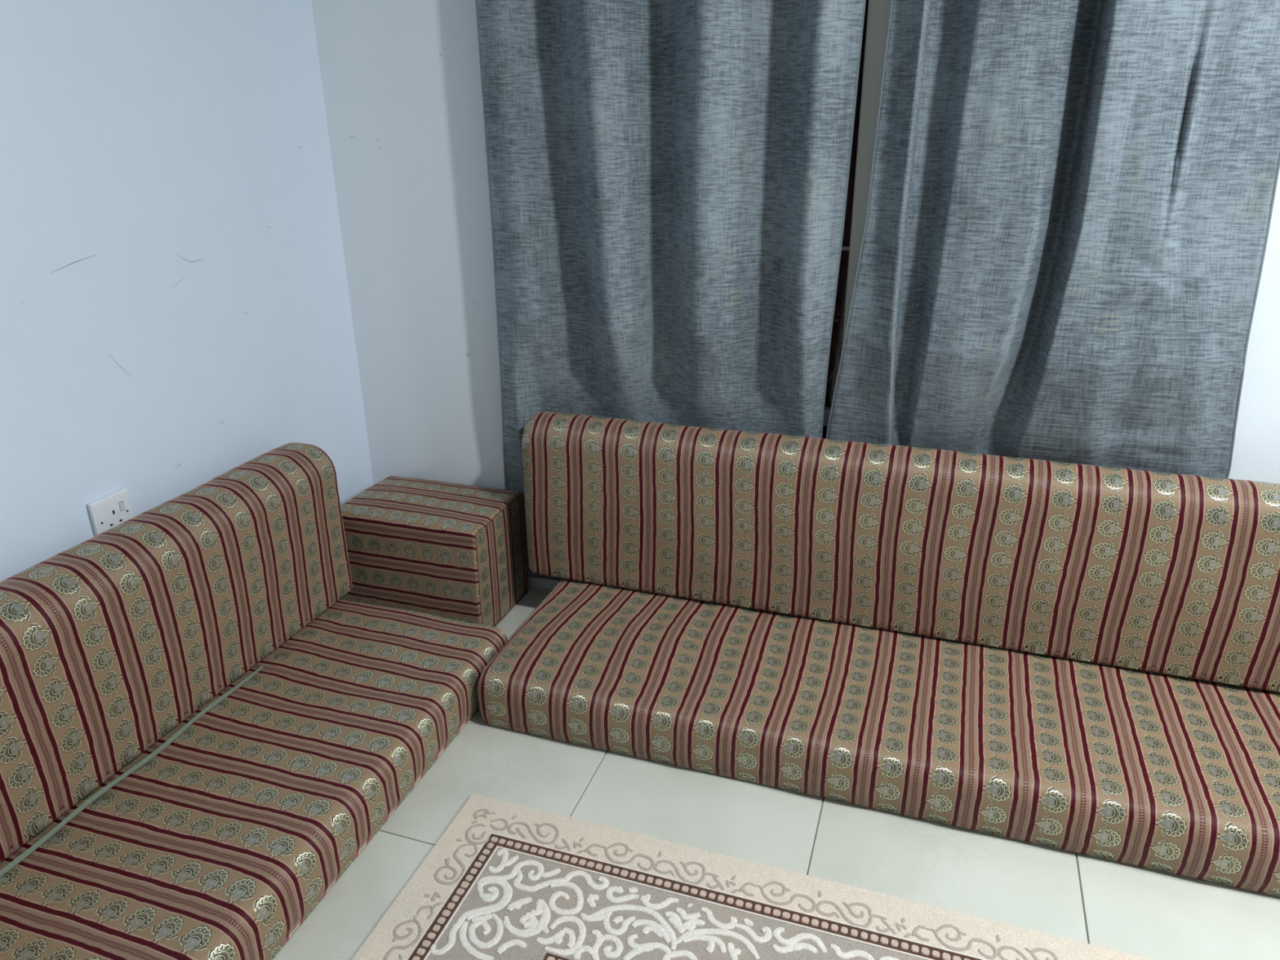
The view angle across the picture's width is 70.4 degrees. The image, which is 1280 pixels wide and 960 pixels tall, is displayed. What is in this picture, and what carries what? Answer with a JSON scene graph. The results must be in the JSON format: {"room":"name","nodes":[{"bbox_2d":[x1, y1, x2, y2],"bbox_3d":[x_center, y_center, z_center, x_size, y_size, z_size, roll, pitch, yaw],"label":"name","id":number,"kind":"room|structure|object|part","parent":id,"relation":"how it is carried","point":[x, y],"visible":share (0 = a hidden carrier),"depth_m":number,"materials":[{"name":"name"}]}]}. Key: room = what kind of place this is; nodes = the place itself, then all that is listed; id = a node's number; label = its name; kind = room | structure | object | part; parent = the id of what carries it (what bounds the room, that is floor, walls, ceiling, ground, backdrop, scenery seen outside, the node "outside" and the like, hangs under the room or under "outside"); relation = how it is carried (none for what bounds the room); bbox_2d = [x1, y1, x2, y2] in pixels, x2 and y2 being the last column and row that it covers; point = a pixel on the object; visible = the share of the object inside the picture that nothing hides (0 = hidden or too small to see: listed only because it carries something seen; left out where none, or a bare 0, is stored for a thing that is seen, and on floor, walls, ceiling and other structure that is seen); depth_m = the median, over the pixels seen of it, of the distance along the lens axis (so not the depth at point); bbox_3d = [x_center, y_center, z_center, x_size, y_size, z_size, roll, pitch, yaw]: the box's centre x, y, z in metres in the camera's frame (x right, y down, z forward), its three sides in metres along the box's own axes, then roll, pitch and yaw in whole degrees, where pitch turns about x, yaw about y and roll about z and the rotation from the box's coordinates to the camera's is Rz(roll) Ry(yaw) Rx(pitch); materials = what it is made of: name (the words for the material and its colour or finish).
{"room":"living room","nodes":[
{"label":"living room","id":0,"kind":"room"},
{"bbox_2d":[0,0,373,582],"bbox_3d":[-1.691,-0.123,-0.017,0.200,2.750,5.505,7,23,17],"label":"wall","id":1,"kind":"structure","parent":0,"point":[175,314],"depth_m":1.82,"materials":[{"name":"white paint"}]},
{"bbox_2d":[86,488,133,536],"bbox_3d":[-1.032,0.071,1.776,0.016,0.088,0.088,7,23,17],"label":"wall socket","id":2,"kind":"object","parent":1,"relation":"attached to","point":[113,509],"visible":0.81,"depth_m":1.76,"materials":[{"name":"white plastic"}]},
{"bbox_2d":[118,499,125,511],"bbox_3d":[-1.019,0.050,1.786,0.003,0.020,0.011,7,23,17],"label":"rocker switch","id":3,"kind":"object","parent":2,"relation":"attached to","point":[122,503],"depth_m":1.78,"materials":[{"name":"white plastic"}]},
{"bbox_2d":[272,585,1279,959],"bbox_3d":[0.661,1.446,-0.198,5.540,0.060,5.848,7,23,17],"label":"floor","id":4,"kind":"structure","parent":0,"point":[1151,913],"depth_m":1.64,"materials":[{"name":"grey tile"}]},
{"bbox_2d":[0,599,508,959],"bbox_3d":[-0.915,0.727,1.340,0.618,0.139,2.070,7,23,17],"label":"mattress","id":5,"kind":"object","parent":4,"relation":"on","point":[222,844],"visible":0.8,"depth_m":1.58,"materials":[{"name":"multicoloured fabric"}]},
{"bbox_2d":[0,442,352,876],"bbox_3d":[-1.107,0.453,1.316,0.181,0.393,2.066,7,23,17],"label":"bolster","id":6,"kind":"object","parent":5,"relation":"on","point":[111,641],"visible":1,"depth_m":1.67,"materials":[{"name":"multicoloured fabric"}]},
{"bbox_2d":[340,475,528,626],"bbox_3d":[-0.550,0.191,2.419,0.413,0.313,0.282,7,23,17],"label":"cushion","id":7,"kind":"object","parent":4,"relation":"on","point":[449,550],"visible":0.85,"depth_m":2.30,"materials":[{"name":"multicoloured fabric"}]},
{"bbox_3d":[-0.355,0.220,2.362,0.003,0.294,0.262,7,23,17],"label":"panel","id":8,"kind":"part","parent":7,"relation":"part of","materials":[{"name":"multicoloured fabric"}]},
{"bbox_2d":[351,793,1154,959],"bbox_3d":[0.188,0.984,0.855,1.612,0.009,1.546,7,23,17],"label":"rug","id":9,"kind":"object","parent":4,"relation":"on","point":[504,880],"visible":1,"depth_m":1.51,"materials":[{"name":"beige fabric"}]},
{"bbox_2d":[477,577,1279,896],"bbox_3d":[0.963,0.520,1.806,2.620,0.140,0.574,7,23,17],"label":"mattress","id":10,"kind":"object","parent":4,"relation":"on","point":[1173,774],"visible":0.89,"depth_m":1.80,"materials":[{"name":"multicoloured fabric"}]},
{"bbox_2d":[521,411,1279,692],"bbox_3d":[0.987,0.177,1.909,2.700,0.421,0.136,7,23,17],"label":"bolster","id":11,"kind":"object","parent":10,"relation":"on","point":[1172,574],"visible":1,"depth_m":1.96,"materials":[{"name":"multicoloured fabric"}]},
{"bbox_2d":[311,0,1279,589],"bbox_3d":[1.590,-0.784,1.536,4.930,2.750,0.200,7,23,17],"label":"wall","id":12,"kind":"structure","parent":0,"point":[402,86],"depth_m":2.25,"materials":[{"name":"white paint"}]},
{"bbox_2d":[822,0,891,438],"bbox_3d":[0.472,-0.787,1.873,1.190,1.520,0.094,7,23,17],"label":"window","id":13,"kind":"structure","parent":12,"relation":"in","point":[877,13],"depth_m":1.89,"materials":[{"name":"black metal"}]},
{"bbox_3d":[0.212,-0.182,2.215,0.539,0.042,0.056,7,23,17],"label":"rail","id":14,"kind":"part","parent":13,"relation":"part of","materials":[{"name":"silver metal"}]},
{"bbox_3d":[0.205,-0.838,1.945,0.539,1.385,0.005,7,23,17],"label":"pane","id":15,"kind":"part","parent":13,"relation":"part of","materials":[{"name":"clear glass"}]},
{"bbox_3d":[0.478,-0.774,1.859,0.045,1.445,0.064,7,23,17],"label":"post","id":16,"kind":"part","parent":13,"relation":"part of","materials":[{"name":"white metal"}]},
{"bbox_3d":[0.531,-1.634,1.406,2.194,0.060,0.097,7,23,17],"label":"curtain rod","id":17,"kind":"object","parent":12,"relation":"attached to","visible":0},
{"bbox_2d":[475,0,866,581],"bbox_3d":[0.020,-0.686,1.952,0.866,2.201,0.127,7,23,17],"label":"curtain","id":18,"kind":"object","parent":17,"relation":"hanging from","point":[668,180],"visible":0.66,"depth_m":1.98,"materials":[{"name":"grey fabric"}]},
{"bbox_2d":[826,0,1279,478],"bbox_3d":[0.792,-0.594,1.707,0.827,2.201,0.126,7,23,17],"label":"curtain","id":19,"kind":"object","parent":17,"relation":"hanging from","point":[1070,202],"visible":0.66,"depth_m":1.74,"materials":[{"name":"grey fabric"}]}
]}

